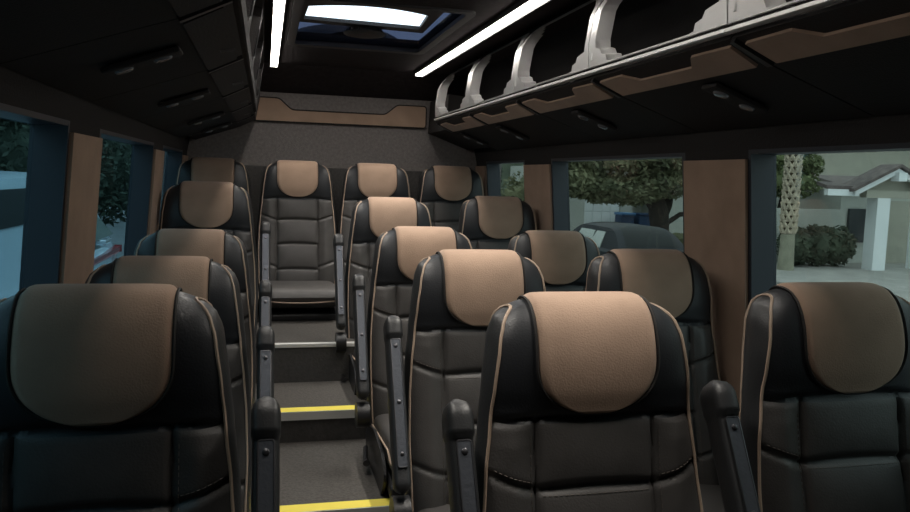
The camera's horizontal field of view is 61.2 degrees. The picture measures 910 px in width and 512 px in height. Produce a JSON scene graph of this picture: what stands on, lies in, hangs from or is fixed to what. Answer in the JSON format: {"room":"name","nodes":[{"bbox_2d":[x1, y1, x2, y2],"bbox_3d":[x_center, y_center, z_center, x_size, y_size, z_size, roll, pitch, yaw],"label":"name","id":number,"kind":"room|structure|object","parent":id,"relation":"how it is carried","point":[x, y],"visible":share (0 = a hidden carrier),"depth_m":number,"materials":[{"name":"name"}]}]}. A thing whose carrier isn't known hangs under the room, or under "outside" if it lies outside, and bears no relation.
{"room":"vehicle interior","nodes":[
{"label":"vehicle interior","id":0,"kind":"room"},
{"bbox_2d":[0,65,189,275],"bbox_3d":[-0.826,0.139,1.494,0.285,1.870,6.450,0,6,-14],"label":"wall","id":1,"kind":"structure","parent":0,"point":[86,117],"depth_m":1.85,"materials":[{"name":"black plastic"}]},
{"bbox_2d":[0,103,69,289],"bbox_3d":[-0.845,0.042,1.278,0.128,0.605,1.162,0,6,-14],"label":"window","id":2,"kind":"structure","parent":1,"relation":"in","point":[48,135],"depth_m":1.82,"materials":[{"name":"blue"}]},
{"bbox_2d":[59,133,102,283],"bbox_3d":[-0.984,0.036,2.024,0.054,0.698,0.337,0,6,-14],"label":"trim","id":3,"kind":"structure","parent":1,"relation":"attached to","point":[84,151],"depth_m":1.97,"materials":[{"name":"beige fabric"}]},
{"bbox_2d":[0,0,232,62],"bbox_3d":[-0.465,-0.500,0.976,0.430,0.438,0.709,0,6,-14],"label":"bin","id":4,"kind":"object","parent":1,"relation":"attached to","point":[27,27],"visible":1,"depth_m":1.19,"materials":[{"name":"black plastic"}]},
{"bbox_2d":[100,129,153,255],"bbox_3d":[-1.195,-0.114,2.697,0.128,0.605,1.087,0,6,-14],"label":"window","id":5,"kind":"structure","parent":1,"relation":"in","point":[142,150],"depth_m":3.20,"materials":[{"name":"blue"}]},
{"bbox_2d":[0,0,254,100],"bbox_3d":[-0.634,-0.575,1.664,0.430,0.438,0.709,0,6,-14],"label":"bin","id":6,"kind":"object","parent":1,"relation":"attached to","point":[212,41],"visible":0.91,"depth_m":1.56,"materials":[{"name":"black plastic"}]},
{"bbox_2d":[100,46,182,76],"bbox_3d":[-0.640,-0.399,1.580,0.152,0.065,0.068,0,6,-14],"label":"light","id":7,"kind":"object","parent":6,"relation":"attached to","point":[123,67],"visible":1,"depth_m":1.56,"materials":[{"name":"black plastic"}]},
{"bbox_2d":[147,149,164,234],"bbox_3d":[-1.319,-0.113,3.381,0.054,0.698,0.285,0,6,-14],"label":"trim","id":8,"kind":"structure","parent":1,"relation":"attached to","point":[158,155],"depth_m":3.32,"materials":[{"name":"beige fabric"}]},
{"bbox_2d":[163,145,182,195],"bbox_3d":[-1.497,-0.247,3.921,0.128,0.605,0.863,0,6,-14],"label":"window","id":9,"kind":"structure","parent":1,"relation":"in","point":[174,156],"depth_m":4.31,"materials":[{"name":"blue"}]},
{"bbox_2d":[91,0,264,118],"bbox_3d":[-0.804,-0.650,2.351,0.430,0.438,0.709,0,6,-14],"label":"bin","id":10,"kind":"object","parent":1,"relation":"attached to","point":[139,103],"visible":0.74,"depth_m":2.31,"materials":[{"name":"black plastic"}]},
{"bbox_2d":[158,89,210,108],"bbox_3d":[-0.843,-0.489,2.401,0.152,0.065,0.068,0,6,-14],"label":"light","id":11,"kind":"object","parent":10,"relation":"attached to","point":[194,96],"visible":1,"depth_m":2.38,"materials":[{"name":"black plastic"}]},
{"bbox_2d":[182,155,187,162],"bbox_3d":[-1.589,-0.233,4.477,0.054,0.698,0.242,0,6,-14],"label":"trim","id":12,"kind":"structure","parent":1,"relation":"attached to","point":[184,157],"depth_m":4.36,"materials":[{"name":"beige fabric"}]},
{"bbox_2d":[136,4,264,129],"bbox_3d":[-0.973,-0.726,3.038,0.430,0.438,0.709,0,6,-14],"label":"bin","id":13,"kind":"object","parent":1,"relation":"attached to","point":[237,101],"visible":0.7,"depth_m":3.04,"materials":[{"name":"black plastic"}]},
{"bbox_2d":[187,112,224,125],"bbox_3d":[-1.064,-0.587,3.298,0.152,0.065,0.068,0,6,-14],"label":"light","id":14,"kind":"object","parent":13,"relation":"attached to","point":[218,115],"visible":1,"depth_m":3.27,"materials":[{"name":"black plastic"}]},
{"bbox_2d":[163,38,264,136],"bbox_3d":[-1.143,-0.801,3.726,0.430,0.438,0.709,0,6,-14],"label":"bin","id":15,"kind":"object","parent":1,"relation":"attached to","point":[247,112],"visible":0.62,"depth_m":3.78,"materials":[{"name":"black plastic"}]},
{"bbox_2d":[201,122,231,133],"bbox_3d":[-1.231,-0.661,3.974,0.152,0.065,0.068,0,6,-14],"label":"light","id":16,"kind":"object","parent":15,"relation":"attached to","point":[228,123],"visible":1,"depth_m":3.95,"materials":[{"name":"black plastic"}]},
{"bbox_2d":[187,90,259,139],"bbox_3d":[-1.288,-0.801,4.335,0.370,0.285,0.510,0,6,-14],"label":"end cap","id":17,"kind":"object","parent":15,"relation":"attached to","point":[198,135],"visible":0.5,"depth_m":4.38,"materials":[{"name":"black plastic"}]},
{"bbox_2d":[99,207,125,260],"bbox_3d":[7.339,-0.580,32.819,150.000,0.280,120.000,0,6,-14],"label":"ground","id":18,"kind":"structure","parent":0,"point":[118,236],"depth_m":27.97,"materials":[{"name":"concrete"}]},
{"bbox_2d":[0,171,121,298],"bbox_3d":[-4.814,0.308,7.588,1.990,2.290,5.480,0,6,-14],"label":"minivan","id":19,"kind":"object","parent":18,"relation":"on","point":[12,184],"visible":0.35,"depth_m":6.58,"materials":[{"name":"blue paint"}]},
{"bbox_2d":[94,245,121,265],"bbox_3d":[-4.313,-0.004,9.454,0.095,0.095,1.940,0,6,-14],"label":"tail lamp","id":20,"kind":"object","parent":19,"relation":"attached to","point":[102,254],"depth_m":9.52,"materials":[{"name":"red plastic"}]},
{"bbox_2d":[0,118,131,226],"bbox_3d":[-8.705,-1.965,15.026,6.788,5.020,4.108,-3,7,-38],"label":"leafy tree","id":21,"kind":"object","parent":18,"relation":"on","point":[14,135],"visible":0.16,"depth_m":15.33,"materials":[{"name":"green plant"}]},
{"bbox_2d":[501,171,524,200],"bbox_3d":[2.841,-1.835,28.680,2.693,2.914,1.550,0,6,-14],"label":"shrub","id":22,"kind":"object","parent":18,"relation":"on","point":[517,188],"visible":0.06,"depth_m":28.16,"materials":[{"name":"green plant"}]},
{"bbox_2d":[573,222,682,255],"bbox_3d":[3.655,-0.007,17.379,1.836,1.470,4.780,0,6,-14],"label":"sedan","id":23,"kind":"object","parent":18,"relation":"on","point":[607,236],"visible":0.33,"depth_m":16.07,"materials":[{"name":"grey paint"}]},
{"bbox_2d":[776,279,786,284],"bbox_3d":[3.936,-1.071,34.515,0.200,0.140,75.000,0,6,-14],"label":"kerb","id":24,"kind":"object","parent":18,"relation":"on","point":[777,281],"depth_m":18.52,"materials":[{"name":"concrete"}]},
{"bbox_2d":[255,306,389,505],"bbox_3d":[0.014,0.819,1.776,1.890,0.474,6.450,0,6,-14],"label":"floor","id":25,"kind":"structure","parent":0,"point":[311,472],"depth_m":2.89,"materials":[{"name":"carpet"}]},
{"bbox_2d":[0,283,280,511],"bbox_3d":[-0.486,0.566,1.007,0.508,0.981,0.704,0,6,-14],"label":"passenger seat","id":26,"kind":"object","parent":25,"relation":"on","point":[114,397],"visible":1,"depth_m":1.19,"materials":[{"name":"grey leather"}]},
{"bbox_2d":[85,256,274,511],"bbox_3d":[-0.674,0.501,1.770,0.508,0.943,0.704,0,6,-14],"label":"passenger seat","id":27,"kind":"object","parent":25,"relation":"on","point":[198,276],"visible":0.34,"depth_m":1.98,"materials":[{"name":"grey leather"}]},
{"bbox_2d":[134,229,271,486],"bbox_3d":[-0.861,0.369,2.527,0.508,0.873,0.704,0,6,-14],"label":"passenger seat","id":28,"kind":"object","parent":25,"relation":"on","point":[224,248],"visible":0.25,"depth_m":2.73,"materials":[{"name":"grey leather"}]},
{"bbox_2d":[175,157,253,222],"bbox_3d":[-1.299,-0.107,4.082,0.454,0.834,0.704,0,6,-14],"label":"passenger seat","id":29,"kind":"object","parent":25,"relation":"on","point":[196,168],"visible":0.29,"depth_m":4.27,"materials":[{"name":"grey leather"}]},
{"bbox_2d":[159,181,270,338],"bbox_3d":[-1.044,0.126,3.273,0.508,0.875,0.704,0,6,-14],"label":"passenger seat","id":30,"kind":"object","parent":25,"relation":"on","point":[226,206],"visible":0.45,"depth_m":3.46,"materials":[{"name":"grey leather"}]},
{"bbox_2d":[256,160,336,320],"bbox_3d":[-0.850,-0.104,4.193,0.454,0.834,0.704,0,6,-14],"label":"passenger seat","id":31,"kind":"object","parent":25,"relation":"on","point":[297,200],"visible":0.94,"depth_m":4.35,"materials":[{"name":"grey leather"}]},
{"bbox_2d":[271,280,334,308],"bbox_3d":[-0.844,0.207,4.160,0.410,0.158,0.560,0,6,-14],"label":"seat cushion","id":32,"kind":"object","parent":31,"relation":"on","point":[286,294],"depth_m":3.92,"materials":[{"name":"grey leather"}]},
{"bbox_2d":[275,341,354,347],"bbox_3d":[-0.655,0.396,3.430,0.420,0.018,0.028,0,6,-14],"label":"trim","id":33,"kind":"structure","parent":25,"relation":"attached to","point":[349,343],"depth_m":3.42,"materials":[{"name":"silver metal"}]},
{"bbox_2d":[280,405,354,420],"bbox_3d":[-0.559,0.619,3.034,0.420,0.034,0.058,0,6,-14],"label":"trim","id":34,"kind":"structure","parent":25,"relation":"attached to","point":[347,411],"depth_m":3.02,"materials":[{"name":"yellow plastic"}]},
{"bbox_2d":[280,498,389,511],"bbox_3d":[-0.410,0.806,2.428,0.420,0.034,0.058,0,6,-14],"label":"trim","id":35,"kind":"structure","parent":25,"relation":"attached to","point":[371,505],"depth_m":2.43,"materials":[{"name":"yellow plastic"}]},
{"bbox_2d":[338,163,410,275],"bbox_3d":[-0.407,-0.101,4.303,0.454,0.834,0.704,0,6,-14],"label":"passenger seat","id":36,"kind":"object","parent":25,"relation":"on","point":[361,181],"visible":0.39,"depth_m":4.47,"materials":[{"name":"grey leather"}]},
{"bbox_2d":[333,197,431,399],"bbox_3d":[-0.276,0.181,3.468,0.508,0.873,0.704,0,6,-14],"label":"passenger seat","id":37,"kind":"object","parent":25,"relation":"on","point":[371,217],"visible":0.43,"depth_m":3.63,"materials":[{"name":"grey leather"}]},
{"bbox_2d":[352,226,472,496],"bbox_3d":[-0.088,0.352,2.716,0.508,0.873,0.704,0,6,-14],"label":"passenger seat","id":38,"kind":"object","parent":25,"relation":"on","point":[398,251],"visible":0.42,"depth_m":2.86,"materials":[{"name":"grey leather"}]},
{"bbox_2d":[374,413,391,469],"bbox_3d":[-0.055,0.645,2.687,0.410,0.158,0.560,0,6,-14],"label":"seat cushion","id":39,"kind":"object","parent":38,"relation":"on","point":[382,449],"depth_m":2.61,"materials":[{"name":"grey leather"}]},
{"bbox_2d":[417,166,483,231],"bbox_3d":[0.034,-0.099,4.412,0.454,0.834,0.704,0,6,-14],"label":"passenger seat","id":40,"kind":"object","parent":25,"relation":"on","point":[442,189],"visible":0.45,"depth_m":4.59,"materials":[{"name":"grey leather"}]},
{"bbox_2d":[383,249,545,511],"bbox_3d":[0.099,0.494,1.960,0.508,0.967,0.704,0,6,-14],"label":"passenger seat","id":41,"kind":"object","parent":25,"relation":"on","point":[455,295],"visible":0.62,"depth_m":2.12,"materials":[{"name":"grey leather"}]},
{"bbox_2d":[418,504,449,511],"bbox_3d":[0.134,0.740,1.927,0.410,0.158,0.560,0,6,-14],"label":"seat cushion","id":42,"kind":"object","parent":41,"relation":"on","point":[421,507],"depth_m":2.05,"materials":[{"name":"grey leather"}]},
{"bbox_2d":[458,196,536,249],"bbox_3d":[0.222,0.166,3.589,0.548,0.873,0.704,0,6,-14],"label":"passenger seat","id":43,"kind":"object","parent":25,"relation":"on","point":[488,222],"visible":0.27,"depth_m":3.78,"materials":[{"name":"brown leather"}]},
{"bbox_2d":[508,230,599,291],"bbox_3d":[0.407,0.363,2.839,0.548,0.873,0.704,0,6,-14],"label":"passenger seat","id":44,"kind":"object","parent":25,"relation":"on","point":[563,258],"visible":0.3,"depth_m":3.04,"materials":[{"name":"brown leather"}]},
{"bbox_2d":[442,291,702,511],"bbox_3d":[0.272,0.579,1.195,0.508,0.964,0.704,0,6,-14],"label":"passenger seat","id":45,"kind":"object","parent":25,"relation":"on","point":[584,404],"visible":1,"depth_m":1.37,"materials":[{"name":"grey leather"}]},
{"bbox_2d":[585,249,724,511],"bbox_3d":[0.593,0.494,2.082,0.548,0.973,0.704,0,6,-14],"label":"passenger seat","id":46,"kind":"object","parent":25,"relation":"on","point":[676,282],"visible":0.35,"depth_m":2.28,"materials":[{"name":"grey leather"}]},
{"bbox_2d":[700,484,724,511],"bbox_3d":[0.647,0.737,2.053,0.410,0.158,0.560,0,6,-14],"label":"seat cushion","id":47,"kind":"object","parent":46,"relation":"on","point":[712,501],"depth_m":2.13,"materials":[{"name":"grey leather"}]},
{"bbox_2d":[700,282,909,511],"bbox_3d":[0.781,0.574,1.320,0.548,0.981,0.704,0,6,-14],"label":"passenger seat","id":48,"kind":"object","parent":25,"relation":"on","point":[822,424],"visible":1,"depth_m":1.50,"materials":[{"name":"grey leather"}]},
{"bbox_2d":[158,92,501,230],"bbox_3d":[-0.744,-0.220,4.847,2.120,1.910,0.060,0,6,-14],"label":"wall","id":49,"kind":"structure","parent":0,"point":[257,143],"depth_m":4.76,"materials":[{"name":"grey carpet"}]},
{"bbox_2d":[245,165,422,241],"bbox_3d":[-0.733,-0.149,4.800,1.870,0.791,0.049,0,6,-14],"label":"trim","id":50,"kind":"structure","parent":49,"relation":"attached to","point":[255,172],"depth_m":4.74,"materials":[{"name":"plastic"}]},
{"bbox_2d":[254,96,426,128],"bbox_3d":[-0.740,-0.882,4.733,1.152,0.147,0.023,0,6,-14],"label":"accent panel","id":51,"kind":"object","parent":49,"relation":"attached to","point":[271,109],"visible":0.78,"depth_m":4.74,"materials":[{"name":"beige fabric"}]},
{"bbox_2d":[260,0,626,100],"bbox_3d":[0.058,-0.732,1.617,2.120,0.177,6.450,0,6,-14],"label":"ceiling","id":52,"kind":"structure","parent":0,"point":[299,70],"depth_m":4.06,"materials":[{"name":"fabric"}]},
{"bbox_2d":[270,0,285,66],"bbox_3d":[-0.571,-0.865,2.514,0.045,0.034,3.630,0,6,-14],"label":"led strip","id":53,"kind":"object","parent":52,"relation":"attached to","point":[278,6],"visible":1,"depth_m":3.14,"materials":[{"name":"white plastic"}]},
{"bbox_2d":[287,0,475,54],"bbox_3d":[-0.354,-0.945,3.212,0.653,0.042,1.030,0,6,-14],"label":"roof hatch","id":54,"kind":"object","parent":52,"relation":"attached to","point":[302,27],"visible":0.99,"depth_m":3.22,"materials":[{"name":"black plastic"}]},
{"bbox_2d":[415,0,550,77],"bbox_3d":[0.220,-0.860,2.710,0.045,0.034,3.630,0,6,-14],"label":"led strip","id":55,"kind":"object","parent":52,"relation":"attached to","point":[522,8],"visible":1,"depth_m":3.09,"materials":[{"name":"white plastic"}]},
{"bbox_2d":[501,163,523,195],"bbox_3d":[-17.539,-10.633,62.871,96.333,12.069,14.000,0,6,-19],"label":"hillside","id":56,"kind":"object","parent":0,"point":[506,169],"depth_m":63.91,"materials":[{"name":"green plant"}]},
{"bbox_2d":[463,0,909,416],"bbox_3d":[0.882,0.150,1.917,0.314,1.870,6.450,0,6,-14],"label":"wall","id":57,"kind":"structure","parent":0,"point":[638,25],"depth_m":2.48,"materials":[{"name":"black plastic"}]},
{"bbox_2d":[256,346,366,442],"bbox_3d":[-0.288,0.657,2.982,1.860,0.412,1.084,0,6,-14],"label":"stair riser","id":58,"kind":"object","parent":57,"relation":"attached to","point":[308,364],"depth_m":3.40,"materials":[{"name":"plastic"}]},
{"bbox_2d":[475,166,487,195],"bbox_3d":[0.174,-0.203,4.925,0.057,0.738,0.222,0,6,-14],"label":"trim","id":59,"kind":"structure","parent":57,"relation":"attached to","point":[481,170],"depth_m":4.82,"materials":[{"name":"brown plastic"}]},
{"bbox_2d":[434,52,540,149],"bbox_3d":[0.158,-0.792,4.048,0.391,0.438,0.709,0,6,-14],"label":"bin","id":60,"kind":"object","parent":57,"relation":"attached to","point":[496,139],"visible":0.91,"depth_m":4.06,"materials":[{"name":"black plastic"}]},
{"bbox_2d":[428,94,489,149],"bbox_3d":[0.018,-0.800,4.657,0.260,0.290,0.510,0,6,-14],"label":"end cap","id":61,"kind":"object","parent":60,"relation":"attached to","point":[453,102],"visible":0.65,"depth_m":4.61,"materials":[{"name":"black plastic"}]},
{"bbox_2d":[459,133,487,145],"bbox_3d":[0.104,-0.652,4.304,0.152,0.065,0.068,0,6,-14],"label":"light","id":62,"kind":"object","parent":60,"relation":"attached to","point":[464,135],"visible":1,"depth_m":4.28,"materials":[{"name":"black plastic"}]},
{"bbox_2d":[486,160,524,195],"bbox_3d":[0.333,-0.244,4.463,0.129,0.605,0.730,0,6,-14],"label":"window","id":63,"kind":"structure","parent":57,"relation":"in","point":[493,167],"depth_m":4.78,"materials":[{"name":"grey"}]},
{"bbox_2d":[466,24,601,145],"bbox_3d":[0.327,-0.717,3.360,0.391,0.438,0.709,0,6,-14],"label":"bin","id":64,"kind":"object","parent":57,"relation":"attached to","point":[542,130],"visible":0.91,"depth_m":3.34,"materials":[{"name":"black plastic"}]},
{"bbox_2d":[495,125,529,140],"bbox_3d":[0.271,-0.579,3.628,0.152,0.065,0.068,0,6,-14],"label":"light","id":65,"kind":"object","parent":64,"relation":"attached to","point":[503,129],"visible":1,"depth_m":3.60,"materials":[{"name":"black plastic"}]},
{"bbox_2d":[523,164,552,229],"bbox_3d":[0.422,-0.093,3.921,0.057,0.738,0.382,0,6,-14],"label":"trim","id":66,"kind":"structure","parent":57,"relation":"attached to","point":[537,178],"depth_m":3.85,"materials":[{"name":"beige fabric"}]},
{"bbox_2d":[512,0,697,140],"bbox_3d":[0.496,-0.642,2.673,0.391,0.438,0.709,0,6,-14],"label":"bin","id":67,"kind":"object","parent":57,"relation":"attached to","point":[631,119],"visible":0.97,"depth_m":2.62,"materials":[{"name":"black plastic"}]},
{"bbox_2d":[571,110,616,130],"bbox_3d":[0.492,-0.480,2.731,0.152,0.065,0.068,0,6,-14],"label":"light","id":68,"kind":"object","parent":67,"relation":"attached to","point":[582,115],"visible":1,"depth_m":2.71,"materials":[{"name":"black plastic"}]},
{"bbox_2d":[551,153,684,252],"bbox_3d":[0.658,-0.100,3.145,0.129,0.605,1.220,0,6,-14],"label":"window","id":69,"kind":"structure","parent":57,"relation":"in","point":[559,166],"depth_m":3.69,"materials":[{"name":"grey"}]},
{"bbox_2d":[683,159,747,406],"bbox_3d":[0.799,0.075,2.391,0.057,0.738,0.332,0,6,-14],"label":"trim","id":70,"kind":"structure","parent":57,"relation":"attached to","point":[715,191],"depth_m":2.33,"materials":[{"name":"beige fabric"}]},
{"bbox_2d":[586,0,872,131],"bbox_3d":[0.666,-0.567,1.985,0.391,0.438,0.709,0,6,-14],"label":"bin","id":71,"kind":"object","parent":57,"relation":"attached to","point":[669,85],"visible":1,"depth_m":1.92,"materials":[{"name":"black plastic"}]},
{"bbox_2d":[701,82,768,113],"bbox_3d":[0.694,-0.390,1.910,0.152,0.065,0.068,0,6,-14],"label":"light","id":72,"kind":"object","parent":71,"relation":"attached to","point":[716,89],"visible":1,"depth_m":1.89,"materials":[{"name":"black plastic"}]},
{"bbox_2d":[724,0,909,115],"bbox_3d":[0.836,-0.491,1.298,0.391,0.438,0.709,0,6,-14],"label":"bin","id":73,"kind":"object","parent":57,"relation":"attached to","point":[857,52],"visible":1,"depth_m":1.47,"materials":[{"name":"black plastic"}]},
{"bbox_2d":[749,142,909,302],"bbox_3d":[1.020,0.060,1.677,0.129,0.605,1.140,0,6,-14],"label":"window","id":74,"kind":"structure","parent":57,"relation":"in","point":[762,162],"depth_m":2.20,"materials":[{"name":"grey"}]},
{"bbox_2d":[776,263,909,301],"bbox_3d":[27.232,-0.878,40.281,47.800,0.060,75.000,0,6,-14],"label":"ground","id":75,"kind":"structure","parent":0,"point":[895,277],"depth_m":20.94,"materials":[{"name":"concrete"}]},
{"bbox_2d":[510,166,682,233],"bbox_3d":[8.711,-3.527,35.683,11.800,5.050,6.500,0,6,-14],"label":"house","id":76,"kind":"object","parent":75,"relation":"on","point":[581,212],"visible":0.21,"depth_m":32.30,"materials":[{"name":"paint"}]},
{"bbox_2d":[614,212,635,223],"bbox_3d":[6.983,-1.249,31.861,0.620,1.098,0.820,0,6,-14],"label":"wheelie bin","id":77,"kind":"object","parent":75,"relation":"on","point":[624,217],"visible":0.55,"depth_m":31.50,"materials":[{"name":"blue plastic"}]},
{"bbox_2d":[568,158,682,230],"bbox_3d":[6.366,-2.970,27.410,8.218,5.467,3.546,0,6,-16],"label":"shade tree","id":78,"kind":"object","parent":75,"relation":"on","point":[654,183],"visible":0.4,"depth_m":26.60,"materials":[{"name":"green plant"}]},
{"bbox_2d":[632,212,649,225],"bbox_3d":[7.741,-1.244,32.048,0.620,1.098,0.820,0,6,-14],"label":"wheelie bin","id":79,"kind":"object","parent":75,"relation":"on","point":[639,218],"visible":0.37,"depth_m":31.68,"materials":[{"name":"blue plastic"}]},
{"bbox_2d":[673,232,682,243],"bbox_3d":[7.773,-0.487,26.643,2.568,0.785,1.121,0,6,-14],"label":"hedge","id":80,"kind":"object","parent":75,"relation":"on","point":[679,236],"visible":0.07,"depth_m":26.38,"materials":[{"name":"green plant"}]},
{"bbox_2d":[777,154,803,270],"bbox_3d":[9.483,-2.616,21.655,4.171,6.042,4.136,3,6,16],"label":"palm tree","id":81,"kind":"object","parent":75,"relation":"on","point":[792,167],"visible":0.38,"depth_m":21.62,"materials":[{"name":"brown plant"}]},
{"bbox_2d":[776,154,825,207],"bbox_3d":[10.151,-2.009,25.030,3.941,4.290,1.958,0,6,-14],"label":"leafy tree","id":82,"kind":"object","parent":75,"relation":"on","point":[811,166],"visible":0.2,"depth_m":24.72,"materials":[{"name":"green plant"}]},
{"bbox_2d":[776,208,845,263],"bbox_3d":[10.996,-0.601,24.034,2.480,1.730,0.200,0,6,-14],"label":"wall","id":83,"kind":"structure","parent":75,"relation":"on","point":[831,217],"depth_m":23.93,"materials":[{"name":"paint"}]},
{"bbox_2d":[776,224,857,266],"bbox_3d":[10.890,-0.303,23.151,2.666,1.360,1.157,0,6,-14],"label":"hedge","id":84,"kind":"object","parent":75,"relation":"on","point":[821,245],"visible":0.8,"depth_m":22.88,"materials":[{"name":"green plant"}]},
{"bbox_2d":[777,164,909,270],"bbox_3d":[14.854,-1.513,27.035,11.000,3.100,8.550,0,6,-14],"label":"house","id":85,"kind":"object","parent":75,"relation":"on","point":[876,202],"visible":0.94,"depth_m":22.70,"materials":[{"name":"paint"}]},
{"bbox_2d":[812,151,909,188],"bbox_3d":[19.630,-4.438,41.124,13.000,6.450,7.000,0,6,-14],"label":"house","id":86,"kind":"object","parent":75,"relation":"on","point":[857,163],"visible":0.02,"depth_m":38.08,"materials":[{"name":"beige paint"}]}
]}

